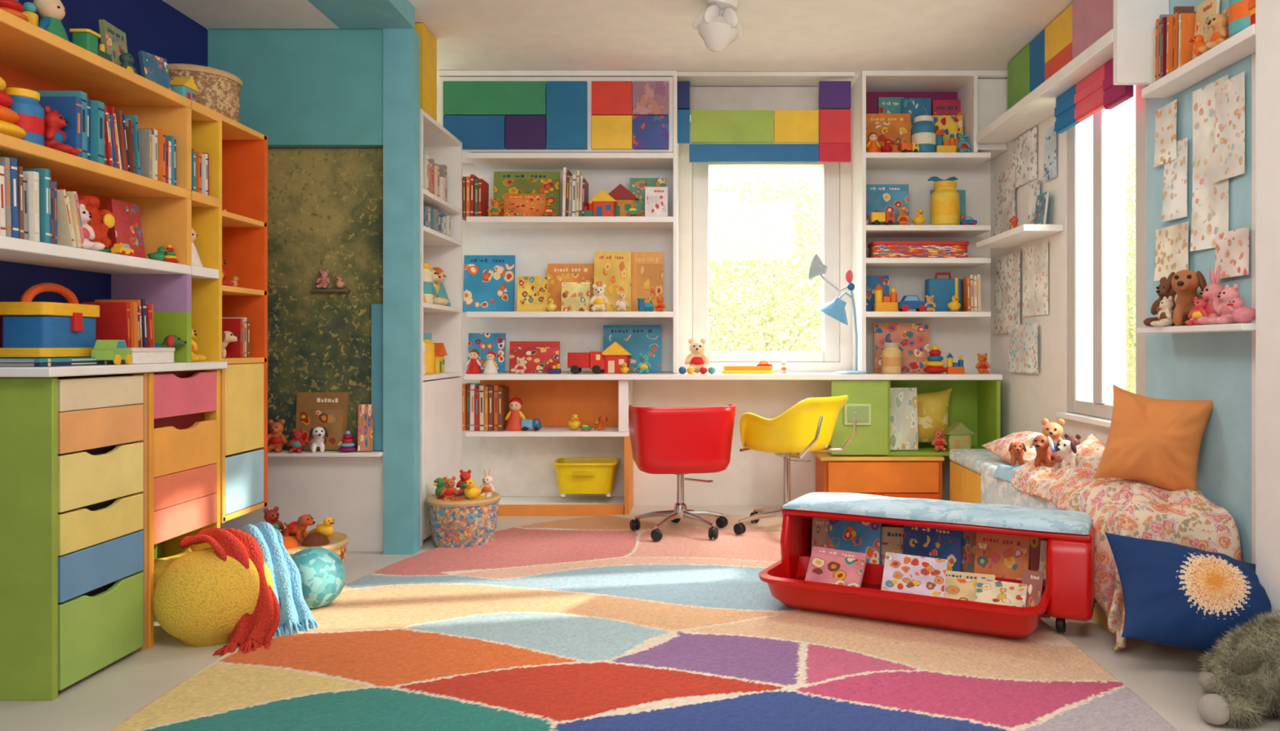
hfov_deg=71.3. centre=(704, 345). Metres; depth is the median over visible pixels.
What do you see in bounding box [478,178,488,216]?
book
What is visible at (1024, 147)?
drawing
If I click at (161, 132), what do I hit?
book
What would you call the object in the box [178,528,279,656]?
throw blanket
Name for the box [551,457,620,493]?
plastic bin
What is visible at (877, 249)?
game box
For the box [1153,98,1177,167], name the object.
drawing
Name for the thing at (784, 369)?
plush bear
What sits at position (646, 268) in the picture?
picture book
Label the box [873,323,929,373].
picture book
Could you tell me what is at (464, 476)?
plush bear
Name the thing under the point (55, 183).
book
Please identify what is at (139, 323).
book
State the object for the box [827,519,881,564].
picture book
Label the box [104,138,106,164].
book
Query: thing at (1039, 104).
box shelf
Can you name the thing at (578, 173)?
book
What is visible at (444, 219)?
book
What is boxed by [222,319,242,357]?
book
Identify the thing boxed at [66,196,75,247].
book
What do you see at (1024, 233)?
wall shelf
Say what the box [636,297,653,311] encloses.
train
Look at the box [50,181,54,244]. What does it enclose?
book
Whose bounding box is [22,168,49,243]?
book
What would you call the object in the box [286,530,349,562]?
woven basket
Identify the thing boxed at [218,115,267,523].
tall cabinet
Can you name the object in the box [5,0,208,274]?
wall
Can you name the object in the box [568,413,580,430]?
duck
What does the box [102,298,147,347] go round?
book
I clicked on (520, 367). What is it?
plush bear
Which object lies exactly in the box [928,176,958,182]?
ribbon
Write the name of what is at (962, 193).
picture book
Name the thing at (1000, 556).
picture book
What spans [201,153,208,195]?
book
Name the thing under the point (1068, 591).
bench
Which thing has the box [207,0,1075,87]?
ceiling
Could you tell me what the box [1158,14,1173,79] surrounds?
book
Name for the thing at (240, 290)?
shelf
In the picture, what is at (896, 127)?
picture book
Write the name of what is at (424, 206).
book
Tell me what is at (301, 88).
wall
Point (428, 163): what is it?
book
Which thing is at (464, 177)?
book
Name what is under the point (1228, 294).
plush bear
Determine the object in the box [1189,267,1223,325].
plush bunny
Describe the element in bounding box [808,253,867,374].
desk lamp
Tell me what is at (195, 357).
plush bear
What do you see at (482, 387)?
book
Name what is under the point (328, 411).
picture book
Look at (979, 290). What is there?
book
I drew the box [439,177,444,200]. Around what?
book
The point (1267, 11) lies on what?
trim
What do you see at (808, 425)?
desk chair
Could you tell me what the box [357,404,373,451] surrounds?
picture book
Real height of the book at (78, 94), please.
0.177 m
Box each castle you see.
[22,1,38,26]
[547,358,560,373]
[578,200,593,216]
[873,283,897,311]
[935,130,956,152]
[946,352,964,373]
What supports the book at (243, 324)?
on the tall cabinet at (244, 383)
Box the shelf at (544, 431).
[465,426,629,436]
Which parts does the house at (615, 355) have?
door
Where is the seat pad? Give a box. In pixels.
[782,492,1092,535]
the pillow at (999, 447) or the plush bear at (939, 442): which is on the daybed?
the pillow at (999, 447)
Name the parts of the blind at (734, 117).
fabric panel, fabric panel, fabric panel, fabric panel, fabric panel, fabric panel, fabric panel, fabric panel, fabric panel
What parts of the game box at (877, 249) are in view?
lid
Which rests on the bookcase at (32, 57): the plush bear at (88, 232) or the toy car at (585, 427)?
the plush bear at (88, 232)
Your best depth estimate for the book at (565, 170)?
4.68 m
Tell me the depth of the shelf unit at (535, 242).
4.96 m
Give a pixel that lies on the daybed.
(972, 471)
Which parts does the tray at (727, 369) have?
rail, rail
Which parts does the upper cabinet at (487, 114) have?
door, door, door, door, door, door, door, door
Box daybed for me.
[949,448,1115,635]
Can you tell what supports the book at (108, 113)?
on the bookcase at (32, 57)
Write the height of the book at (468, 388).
0.238 m
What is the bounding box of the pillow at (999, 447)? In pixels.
[982,431,1044,465]
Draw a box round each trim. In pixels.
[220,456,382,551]
[307,0,414,28]
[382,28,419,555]
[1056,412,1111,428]
[1255,0,1279,613]
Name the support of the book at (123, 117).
on the bookcase at (32, 57)
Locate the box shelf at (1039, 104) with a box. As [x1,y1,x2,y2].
[976,28,1113,142]
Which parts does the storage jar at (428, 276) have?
lid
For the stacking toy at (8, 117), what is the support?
on the bookcase at (32, 57)
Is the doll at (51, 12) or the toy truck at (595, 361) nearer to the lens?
the doll at (51, 12)
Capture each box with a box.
[0,283,99,357]
[120,347,174,364]
[867,241,968,257]
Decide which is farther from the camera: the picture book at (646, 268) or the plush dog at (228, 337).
the picture book at (646, 268)
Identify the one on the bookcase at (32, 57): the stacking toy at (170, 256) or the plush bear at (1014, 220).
the stacking toy at (170, 256)
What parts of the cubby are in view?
handle plate, door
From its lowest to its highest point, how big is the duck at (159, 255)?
0.051 m
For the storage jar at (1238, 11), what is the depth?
2.51 m
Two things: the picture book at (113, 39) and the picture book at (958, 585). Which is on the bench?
the picture book at (958, 585)
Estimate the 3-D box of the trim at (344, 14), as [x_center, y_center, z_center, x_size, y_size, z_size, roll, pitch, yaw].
[-1.400,-1.442,1.300,0.320,0.170,5.000,0,0,0]
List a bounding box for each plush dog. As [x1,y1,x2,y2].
[154,335,186,347]
[222,331,239,358]
[284,515,315,541]
[308,426,328,453]
[594,416,607,431]
[1008,442,1026,466]
[1029,435,1056,467]
[1055,440,1076,468]
[1164,270,1206,326]
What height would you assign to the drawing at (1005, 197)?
0.352 m
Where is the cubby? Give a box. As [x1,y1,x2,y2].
[825,380,1000,456]
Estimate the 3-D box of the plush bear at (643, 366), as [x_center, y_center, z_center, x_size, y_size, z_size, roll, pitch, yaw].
[-0.324,0.093,4.704,0.073,0.109,0.082,0,0,24]
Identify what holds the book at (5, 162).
on the bookcase at (32, 57)
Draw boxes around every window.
[692,161,839,362]
[1066,84,1146,420]
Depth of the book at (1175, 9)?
2.91 m
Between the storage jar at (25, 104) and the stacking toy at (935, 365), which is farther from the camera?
the stacking toy at (935, 365)
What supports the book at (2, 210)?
on the bookcase at (32, 57)
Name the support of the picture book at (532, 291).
on the shelf unit at (535, 242)
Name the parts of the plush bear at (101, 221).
flower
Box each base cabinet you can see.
[0,373,146,701]
[133,369,220,648]
[812,451,944,500]
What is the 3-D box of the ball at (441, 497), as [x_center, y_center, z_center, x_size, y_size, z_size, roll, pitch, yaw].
[-1.170,0.713,3.980,0.086,0.086,0.086,0,0,0]
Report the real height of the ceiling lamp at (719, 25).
0.221 m
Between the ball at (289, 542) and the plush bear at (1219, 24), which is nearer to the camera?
the plush bear at (1219, 24)
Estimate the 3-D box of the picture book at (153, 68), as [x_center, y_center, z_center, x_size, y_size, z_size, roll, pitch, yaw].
[-1.732,-0.854,2.804,0.040,0.130,0.090,0,0,17]
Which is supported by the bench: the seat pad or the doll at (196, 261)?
the seat pad
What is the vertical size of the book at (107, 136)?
0.164 m
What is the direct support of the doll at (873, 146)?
on the shelf unit at (870, 85)
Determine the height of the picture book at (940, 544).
0.212 m
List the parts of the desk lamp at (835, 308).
lamp shade, lamp shade, arm, arm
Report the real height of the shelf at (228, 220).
0.020 m
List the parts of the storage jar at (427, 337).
lid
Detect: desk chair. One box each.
[628,404,736,542]
[733,395,857,534]
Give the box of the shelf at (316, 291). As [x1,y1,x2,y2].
[311,288,350,293]
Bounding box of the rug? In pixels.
[109,514,1177,730]
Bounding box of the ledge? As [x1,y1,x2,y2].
[267,450,382,457]
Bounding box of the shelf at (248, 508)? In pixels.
[223,502,266,521]
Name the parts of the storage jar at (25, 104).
lid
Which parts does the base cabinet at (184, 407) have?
panel, panel, drawer, drawer, drawer, drawer, panel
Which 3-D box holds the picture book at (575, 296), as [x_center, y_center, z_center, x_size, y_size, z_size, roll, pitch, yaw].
[-0.694,-0.262,4.779,0.150,0.160,0.033,0,0,0]
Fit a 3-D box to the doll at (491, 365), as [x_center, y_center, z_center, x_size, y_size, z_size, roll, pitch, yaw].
[-1.134,0.088,4.710,0.076,0.120,0.077,0,0,-30]
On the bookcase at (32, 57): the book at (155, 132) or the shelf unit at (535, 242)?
the book at (155, 132)
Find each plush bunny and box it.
[479,467,495,497]
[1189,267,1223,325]
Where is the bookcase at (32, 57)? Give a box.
[0,8,191,362]
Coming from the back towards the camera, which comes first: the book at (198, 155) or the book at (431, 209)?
the book at (431, 209)
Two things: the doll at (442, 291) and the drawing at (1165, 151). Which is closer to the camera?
the drawing at (1165, 151)
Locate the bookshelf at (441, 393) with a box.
[419,108,462,546]
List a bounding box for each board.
[371,303,382,450]
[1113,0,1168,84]
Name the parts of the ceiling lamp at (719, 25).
lamp shade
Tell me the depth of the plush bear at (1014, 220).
4.29 m
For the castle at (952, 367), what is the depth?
4.70 m
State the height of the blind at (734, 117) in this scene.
0.472 m
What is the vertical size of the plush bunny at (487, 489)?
0.137 m
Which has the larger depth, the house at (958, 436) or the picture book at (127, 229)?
the house at (958, 436)
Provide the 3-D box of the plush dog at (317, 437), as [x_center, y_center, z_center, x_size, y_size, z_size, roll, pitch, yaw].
[-1.650,0.400,3.799,0.074,0.112,0.173,0,0,-22]
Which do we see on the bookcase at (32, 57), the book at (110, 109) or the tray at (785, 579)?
the book at (110, 109)
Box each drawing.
[993,164,1015,235]
[993,251,1020,333]
[1008,323,1038,373]
[1010,125,1036,190]
[1022,240,1048,316]
[1027,179,1039,221]
[1043,124,1057,182]
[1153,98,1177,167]
[1153,222,1188,281]
[1161,137,1187,222]
[1190,74,1228,251]
[1213,71,1244,182]
[1213,226,1248,279]
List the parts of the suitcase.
handle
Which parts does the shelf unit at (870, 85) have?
panel, panel, shelf, shelf, shelf, shelf, panel, panel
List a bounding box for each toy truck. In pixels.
[520,418,541,431]
[567,351,605,373]
[870,211,894,225]
[900,142,919,152]
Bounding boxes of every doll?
[32,0,69,41]
[190,227,202,266]
[431,266,450,306]
[466,349,481,373]
[483,351,497,373]
[505,397,525,431]
[866,132,879,152]
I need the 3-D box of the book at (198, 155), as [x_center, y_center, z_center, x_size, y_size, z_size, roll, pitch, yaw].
[-1.721,-0.568,2.918,0.131,0.137,0.017,0,-1,0]
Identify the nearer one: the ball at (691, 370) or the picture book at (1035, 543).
the picture book at (1035, 543)
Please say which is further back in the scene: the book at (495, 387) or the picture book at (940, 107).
the picture book at (940, 107)
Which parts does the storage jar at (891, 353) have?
lid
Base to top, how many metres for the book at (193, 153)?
0.132 m
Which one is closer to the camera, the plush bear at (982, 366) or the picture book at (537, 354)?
the plush bear at (982, 366)
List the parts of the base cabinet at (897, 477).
drawer, drawer, drawer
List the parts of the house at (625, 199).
door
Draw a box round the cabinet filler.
[977,79,1006,160]
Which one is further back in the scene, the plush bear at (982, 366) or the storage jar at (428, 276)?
the plush bear at (982, 366)
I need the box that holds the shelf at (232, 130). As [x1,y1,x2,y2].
[222,115,266,140]
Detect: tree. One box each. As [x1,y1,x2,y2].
[708,175,822,351]
[1125,143,1135,394]
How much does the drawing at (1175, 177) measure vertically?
0.263 m
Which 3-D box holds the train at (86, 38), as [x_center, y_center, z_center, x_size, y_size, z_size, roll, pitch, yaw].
[-1.740,-0.834,2.526,0.058,0.095,0.115,0,0,0]
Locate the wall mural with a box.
[267,148,382,449]
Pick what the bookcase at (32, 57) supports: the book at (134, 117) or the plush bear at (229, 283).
the book at (134, 117)
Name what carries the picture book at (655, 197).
on the shelf unit at (535, 242)
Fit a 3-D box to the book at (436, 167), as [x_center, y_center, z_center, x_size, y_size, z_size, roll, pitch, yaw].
[-1.356,-0.787,4.291,0.141,0.160,0.034,0,-1,0]
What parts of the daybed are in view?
mattress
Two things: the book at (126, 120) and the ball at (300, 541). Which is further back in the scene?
the ball at (300, 541)
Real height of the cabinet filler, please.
0.375 m
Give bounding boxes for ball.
[282,536,299,549]
[289,534,307,543]
[291,546,346,609]
[301,533,329,546]
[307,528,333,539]
[436,495,444,499]
[452,497,465,501]
[475,495,486,499]
[678,366,686,374]
[687,366,694,374]
[699,366,706,374]
[707,366,715,374]
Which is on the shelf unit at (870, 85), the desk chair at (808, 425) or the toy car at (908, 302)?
the toy car at (908, 302)
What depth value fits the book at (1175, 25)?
2.90 m
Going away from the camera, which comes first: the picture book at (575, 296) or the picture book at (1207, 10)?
the picture book at (1207, 10)
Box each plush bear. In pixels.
[44,106,80,155]
[77,195,116,253]
[79,204,105,250]
[119,48,137,74]
[191,328,206,361]
[222,258,234,286]
[262,506,284,536]
[267,419,287,453]
[288,429,305,453]
[315,269,329,288]
[429,266,448,305]
[440,476,458,501]
[456,469,471,494]
[487,198,501,216]
[514,357,526,373]
[588,284,608,311]
[614,291,629,311]
[636,353,651,373]
[654,297,665,311]
[684,338,710,373]
[779,360,788,373]
[896,207,910,225]
[924,295,936,311]
[931,428,947,451]
[956,133,971,152]
[975,353,990,373]
[1008,215,1018,229]
[1040,418,1064,460]
[1063,433,1080,445]
[1142,277,1177,327]
[1150,296,1173,326]
[1185,296,1208,325]
[1197,8,1229,53]
[1207,284,1239,324]
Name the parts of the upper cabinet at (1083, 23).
door, door, door, door, door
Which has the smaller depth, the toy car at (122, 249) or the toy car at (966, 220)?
the toy car at (122, 249)
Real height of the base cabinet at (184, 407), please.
0.812 m
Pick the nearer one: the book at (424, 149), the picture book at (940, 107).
the book at (424, 149)
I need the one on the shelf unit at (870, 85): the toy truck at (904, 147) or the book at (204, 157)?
the toy truck at (904, 147)
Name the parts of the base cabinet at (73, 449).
panel, drawer, drawer, drawer, drawer, drawer, drawer, panel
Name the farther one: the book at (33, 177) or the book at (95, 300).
the book at (95, 300)
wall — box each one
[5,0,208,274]
[208,28,382,450]
[436,87,990,505]
[990,0,1255,564]
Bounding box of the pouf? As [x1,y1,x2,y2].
[152,547,273,647]
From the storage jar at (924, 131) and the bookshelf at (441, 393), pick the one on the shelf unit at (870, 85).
the storage jar at (924, 131)
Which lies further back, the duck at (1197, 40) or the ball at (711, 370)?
the ball at (711, 370)
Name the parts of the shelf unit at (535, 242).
panel, shelf, shelf, shelf, panel, panel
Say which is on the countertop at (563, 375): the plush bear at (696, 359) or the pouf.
the plush bear at (696, 359)
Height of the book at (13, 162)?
0.194 m
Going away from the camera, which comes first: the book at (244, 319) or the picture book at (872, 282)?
the book at (244, 319)
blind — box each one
[677,71,854,162]
[1054,57,1133,133]
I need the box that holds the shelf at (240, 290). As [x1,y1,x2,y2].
[222,284,266,295]
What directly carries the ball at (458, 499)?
in the woven basket at (466, 523)
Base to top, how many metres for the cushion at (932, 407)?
0.320 m
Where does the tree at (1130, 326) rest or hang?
on the ground
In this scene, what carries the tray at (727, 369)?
on the countertop at (563, 375)
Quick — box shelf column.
[190,100,222,361]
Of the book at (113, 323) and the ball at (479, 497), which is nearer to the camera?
the book at (113, 323)
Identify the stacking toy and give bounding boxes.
[0,0,29,21]
[0,76,26,138]
[163,244,178,263]
[338,431,356,452]
[923,345,946,373]
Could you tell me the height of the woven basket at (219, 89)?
0.174 m
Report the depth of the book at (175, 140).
2.79 m
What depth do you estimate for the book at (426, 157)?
4.10 m
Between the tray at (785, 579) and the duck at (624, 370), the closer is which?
the tray at (785, 579)
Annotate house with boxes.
[169,77,199,102]
[432,342,447,373]
[591,189,617,216]
[601,342,631,373]
[608,183,639,216]
[943,421,974,450]
[1248,0,1255,26]
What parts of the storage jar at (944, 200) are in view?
lid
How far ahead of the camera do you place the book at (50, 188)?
2.25 m
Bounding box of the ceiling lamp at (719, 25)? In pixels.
[692,0,743,52]
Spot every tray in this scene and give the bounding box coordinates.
[722,365,773,373]
[758,555,1049,639]
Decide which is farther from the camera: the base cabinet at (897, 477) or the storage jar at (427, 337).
the base cabinet at (897, 477)
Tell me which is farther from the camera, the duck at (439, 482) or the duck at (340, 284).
the duck at (439, 482)
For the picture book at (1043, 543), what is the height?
0.192 m
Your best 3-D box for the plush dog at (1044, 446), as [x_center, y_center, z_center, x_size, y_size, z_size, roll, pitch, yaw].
[1.334,0.414,3.483,0.090,0.136,0.210,0,0,41]
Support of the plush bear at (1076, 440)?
on the duvet at (1132, 508)
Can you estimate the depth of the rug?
2.46 m
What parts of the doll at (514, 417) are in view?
arm, arm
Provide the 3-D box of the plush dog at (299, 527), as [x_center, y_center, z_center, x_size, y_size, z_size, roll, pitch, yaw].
[-1.497,0.671,3.289,0.149,0.096,0.064,0,0,28]
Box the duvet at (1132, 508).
[992,458,1242,652]
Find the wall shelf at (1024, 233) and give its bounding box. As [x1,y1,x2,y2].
[976,224,1062,248]
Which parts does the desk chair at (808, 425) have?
leg, leg, stem, lever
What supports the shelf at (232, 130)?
attached to the tall cabinet at (244, 383)
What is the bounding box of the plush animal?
[1195,608,1279,730]
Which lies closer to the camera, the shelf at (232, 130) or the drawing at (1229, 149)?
the drawing at (1229, 149)
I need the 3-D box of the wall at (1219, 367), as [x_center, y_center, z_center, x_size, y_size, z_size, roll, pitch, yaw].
[1.675,-0.277,1.890,0.150,2.340,6.180,0,0,0]
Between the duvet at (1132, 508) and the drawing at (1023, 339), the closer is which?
the duvet at (1132, 508)
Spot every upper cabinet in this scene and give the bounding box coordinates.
[413,22,436,120]
[439,76,673,163]
[1007,0,1113,110]
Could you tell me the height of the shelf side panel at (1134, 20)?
0.535 m
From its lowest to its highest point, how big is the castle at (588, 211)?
0.112 m
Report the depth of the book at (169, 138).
2.77 m
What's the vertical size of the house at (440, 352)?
0.150 m
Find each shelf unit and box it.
[437,70,679,373]
[852,70,1007,372]
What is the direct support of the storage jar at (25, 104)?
on the bookcase at (32, 57)
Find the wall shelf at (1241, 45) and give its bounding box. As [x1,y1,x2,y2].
[1141,23,1255,97]
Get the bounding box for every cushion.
[916,388,951,443]
[1092,384,1213,492]
[1104,532,1273,653]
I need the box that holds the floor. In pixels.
[0,505,1279,730]
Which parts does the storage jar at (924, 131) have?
lid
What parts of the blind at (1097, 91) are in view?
fabric panel, fabric panel, fabric panel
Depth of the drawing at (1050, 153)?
4.09 m
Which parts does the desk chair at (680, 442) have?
leg, leg, stem, lever, leg, leg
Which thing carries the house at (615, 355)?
on the countertop at (563, 375)
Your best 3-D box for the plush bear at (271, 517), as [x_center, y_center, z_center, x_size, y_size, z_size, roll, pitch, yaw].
[-1.596,0.658,3.288,0.080,0.118,0.089,0,0,-34]
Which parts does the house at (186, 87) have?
door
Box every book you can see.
[0,156,11,237]
[0,165,5,236]
[0,357,113,362]
[0,360,114,367]
[8,157,18,238]
[17,166,23,239]
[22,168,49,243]
[22,171,39,241]
[22,173,28,239]
[35,90,87,159]
[38,96,82,157]
[48,168,52,244]
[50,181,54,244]
[51,181,57,244]
[57,189,75,246]
[66,191,81,248]
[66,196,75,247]
[74,194,84,248]
[81,302,131,357]
[87,99,90,159]
[90,100,104,164]
[94,299,142,347]
[98,19,128,65]
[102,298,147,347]
[104,105,112,166]
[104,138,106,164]
[106,106,119,168]
[106,198,145,258]
[107,112,113,167]
[109,114,117,168]
[114,110,126,170]
[114,115,122,169]
[122,114,129,172]
[122,123,128,171]
[124,115,140,175]
[124,119,129,126]
[125,120,135,173]
[128,302,138,347]
[137,50,171,90]
[137,128,151,178]
[137,306,141,347]
[146,304,153,347]
[151,135,155,179]
[151,304,154,347]
[152,128,157,180]
[155,128,165,182]
[165,135,174,185]
[165,139,168,183]
[168,141,171,184]
[174,139,176,186]
[191,151,195,191]
[195,151,201,193]
[201,152,208,195]
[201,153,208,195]
[222,317,246,357]
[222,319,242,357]
[242,323,245,357]
[246,320,249,357]
[295,392,348,450]
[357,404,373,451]
[423,149,424,189]
[423,205,425,226]
[423,342,426,375]
[424,154,428,191]
[425,206,431,228]
[425,209,427,226]
[428,159,434,194]
[428,163,430,192]
[430,166,433,194]
[430,207,433,229]
[433,208,438,231]
[434,165,439,197]
[438,210,440,232]
[439,164,447,201]
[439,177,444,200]
[440,213,446,235]
[440,217,443,234]
[441,217,445,235]
[446,215,450,236]
[462,176,466,217]
[462,177,466,220]
[462,255,515,312]
[462,382,473,431]
[466,176,470,216]
[466,385,470,431]
[467,333,506,373]
[470,174,479,216]
[470,382,483,431]
[474,179,478,216]
[474,386,479,431]
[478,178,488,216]
[479,384,491,431]
[484,385,492,431]
[488,385,494,431]
[493,171,559,216]
[493,384,505,431]
[497,386,509,431]
[503,194,546,216]
[508,341,559,373]
[516,276,547,311]
[546,263,594,311]
[561,282,590,311]
[562,167,568,216]
[565,170,572,216]
[568,175,572,216]
[572,174,576,216]
[575,170,582,216]
[579,175,586,210]
[582,178,588,216]
[594,252,631,311]
[603,324,661,372]
[629,177,666,216]
[631,252,663,311]
[644,186,667,216]
[804,546,867,587]
[811,517,829,552]
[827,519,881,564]
[866,113,911,152]
[866,184,909,225]
[866,275,888,311]
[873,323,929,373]
[878,97,903,113]
[880,526,903,564]
[880,552,947,598]
[889,387,918,450]
[901,97,931,142]
[902,525,962,572]
[930,190,965,225]
[931,115,963,152]
[932,99,960,115]
[944,570,995,601]
[960,277,970,311]
[961,531,976,573]
[963,275,973,311]
[973,274,981,311]
[973,275,977,311]
[973,532,1030,580]
[974,578,1027,607]
[1022,569,1044,607]
[1028,537,1047,572]
[1033,191,1049,224]
[1039,540,1047,583]
[1153,28,1155,82]
[1155,18,1159,81]
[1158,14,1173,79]
[1160,17,1167,78]
[1165,15,1173,75]
[1173,6,1194,71]
[1173,13,1177,70]
[1177,11,1195,68]
[1177,13,1182,67]
[1179,13,1195,66]
[1192,0,1220,59]
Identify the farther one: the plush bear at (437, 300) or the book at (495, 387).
the book at (495, 387)
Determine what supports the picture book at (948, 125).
on the shelf unit at (870, 85)
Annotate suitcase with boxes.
[924,272,961,311]
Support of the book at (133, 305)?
on the countertop at (95, 370)
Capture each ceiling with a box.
[162,0,339,28]
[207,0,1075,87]
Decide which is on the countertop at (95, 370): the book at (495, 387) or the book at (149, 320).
the book at (149, 320)
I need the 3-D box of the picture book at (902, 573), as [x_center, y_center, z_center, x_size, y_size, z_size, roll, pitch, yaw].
[0.685,0.766,2.911,0.206,0.149,0.099,0,0,20]
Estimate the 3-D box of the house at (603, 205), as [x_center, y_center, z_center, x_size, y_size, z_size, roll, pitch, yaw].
[-0.542,-0.755,4.760,0.150,0.150,0.090,0,0,0]
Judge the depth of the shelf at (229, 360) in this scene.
3.20 m
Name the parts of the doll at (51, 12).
arm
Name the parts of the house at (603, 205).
door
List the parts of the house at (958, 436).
door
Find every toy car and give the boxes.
[91,340,132,364]
[111,244,133,256]
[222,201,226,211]
[542,208,556,216]
[580,424,592,431]
[626,208,641,216]
[756,361,772,368]
[897,295,927,311]
[960,217,977,225]
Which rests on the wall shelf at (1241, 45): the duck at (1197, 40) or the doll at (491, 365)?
the duck at (1197, 40)
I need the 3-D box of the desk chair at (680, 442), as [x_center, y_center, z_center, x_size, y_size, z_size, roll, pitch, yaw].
[-0.117,0.577,4.211,0.487,0.605,0.472,0,0,-9]
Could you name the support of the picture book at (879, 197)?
on the shelf unit at (870, 85)
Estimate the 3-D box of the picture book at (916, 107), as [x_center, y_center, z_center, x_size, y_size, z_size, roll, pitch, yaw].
[1.168,-1.193,4.905,0.160,0.350,0.015,0,-2,0]
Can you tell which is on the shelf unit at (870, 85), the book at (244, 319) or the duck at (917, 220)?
the duck at (917, 220)
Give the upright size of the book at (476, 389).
0.226 m
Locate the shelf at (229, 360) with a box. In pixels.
[222,357,266,364]
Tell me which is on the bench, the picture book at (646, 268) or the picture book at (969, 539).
the picture book at (969, 539)
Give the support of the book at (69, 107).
on the bookcase at (32, 57)
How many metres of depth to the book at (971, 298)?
4.70 m
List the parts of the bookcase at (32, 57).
panel, panel, panel, shelf, shelf, shelf, panel, panel, panel, panel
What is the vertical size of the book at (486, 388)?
0.231 m
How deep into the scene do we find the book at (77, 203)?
2.35 m
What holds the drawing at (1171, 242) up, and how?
attached to the wall at (1219, 367)
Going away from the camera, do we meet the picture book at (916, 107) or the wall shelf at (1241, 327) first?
the wall shelf at (1241, 327)
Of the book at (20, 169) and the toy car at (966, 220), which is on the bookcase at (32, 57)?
the book at (20, 169)
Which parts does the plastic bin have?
handle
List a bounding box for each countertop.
[0,361,227,377]
[463,372,1002,380]
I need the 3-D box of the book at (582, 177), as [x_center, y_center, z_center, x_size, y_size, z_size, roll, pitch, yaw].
[-0.653,-0.791,4.775,0.014,0.220,0.151,2,0,0]
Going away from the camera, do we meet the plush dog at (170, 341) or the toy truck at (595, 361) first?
the plush dog at (170, 341)
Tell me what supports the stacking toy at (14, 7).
on the bookcase at (32, 57)
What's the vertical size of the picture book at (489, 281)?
0.310 m
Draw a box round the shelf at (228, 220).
[222,210,266,226]
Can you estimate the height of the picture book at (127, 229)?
0.170 m
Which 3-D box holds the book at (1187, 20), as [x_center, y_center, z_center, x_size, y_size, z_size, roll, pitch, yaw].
[1.567,-0.976,2.859,0.070,0.184,0.016,0,0,0]
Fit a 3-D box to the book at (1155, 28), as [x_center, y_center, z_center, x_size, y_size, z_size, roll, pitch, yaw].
[1.559,-0.979,3.011,0.070,0.189,0.018,0,0,0]
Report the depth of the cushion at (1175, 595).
2.38 m
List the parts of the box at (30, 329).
lid, handle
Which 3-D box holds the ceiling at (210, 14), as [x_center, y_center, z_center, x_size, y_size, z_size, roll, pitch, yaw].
[-1.980,-1.442,1.300,0.840,0.170,5.000,0,0,0]
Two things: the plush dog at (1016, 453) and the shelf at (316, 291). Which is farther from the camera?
the shelf at (316, 291)
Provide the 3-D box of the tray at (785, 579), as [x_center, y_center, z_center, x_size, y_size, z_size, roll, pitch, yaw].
[0.636,0.818,2.874,0.900,0.124,0.360,0,0,26]
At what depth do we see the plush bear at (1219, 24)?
2.64 m
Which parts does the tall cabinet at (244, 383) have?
panel, door, door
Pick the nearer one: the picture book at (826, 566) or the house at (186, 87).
the house at (186, 87)
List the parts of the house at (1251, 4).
door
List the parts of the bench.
panel, panel, panel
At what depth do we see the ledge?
3.77 m
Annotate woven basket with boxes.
[167,63,242,122]
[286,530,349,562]
[425,491,501,547]
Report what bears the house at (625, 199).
on the shelf unit at (535, 242)
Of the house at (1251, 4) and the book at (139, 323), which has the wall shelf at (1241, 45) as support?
the house at (1251, 4)
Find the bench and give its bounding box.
[758,508,1095,639]
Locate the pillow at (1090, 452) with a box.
[1052,434,1105,471]
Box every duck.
[146,246,168,261]
[230,276,239,286]
[315,516,334,537]
[335,276,345,288]
[432,477,444,497]
[463,479,481,499]
[546,298,556,311]
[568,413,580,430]
[620,362,629,373]
[880,138,892,152]
[911,209,924,225]
[947,295,960,311]
[1188,35,1207,56]
[1226,297,1255,323]
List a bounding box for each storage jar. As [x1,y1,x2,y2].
[4,87,44,146]
[423,262,433,303]
[423,333,434,374]
[881,342,901,373]
[911,115,936,152]
[930,180,959,225]
[1228,0,1249,37]
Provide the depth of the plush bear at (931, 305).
4.69 m
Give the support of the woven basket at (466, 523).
on the rug
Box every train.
[69,28,112,62]
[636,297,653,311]
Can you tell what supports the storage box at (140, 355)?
on the countertop at (95, 370)
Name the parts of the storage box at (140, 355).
lid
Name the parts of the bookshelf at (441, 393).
panel, shelf, shelf, shelf, shelf, shelf, door, panel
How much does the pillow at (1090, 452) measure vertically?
0.149 m
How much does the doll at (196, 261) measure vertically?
0.140 m
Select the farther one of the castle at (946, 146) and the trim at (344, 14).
the castle at (946, 146)
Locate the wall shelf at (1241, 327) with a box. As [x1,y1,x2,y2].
[1136,323,1255,333]
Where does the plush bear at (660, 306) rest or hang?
on the shelf unit at (535, 242)
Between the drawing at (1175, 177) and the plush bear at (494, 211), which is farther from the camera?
the plush bear at (494, 211)

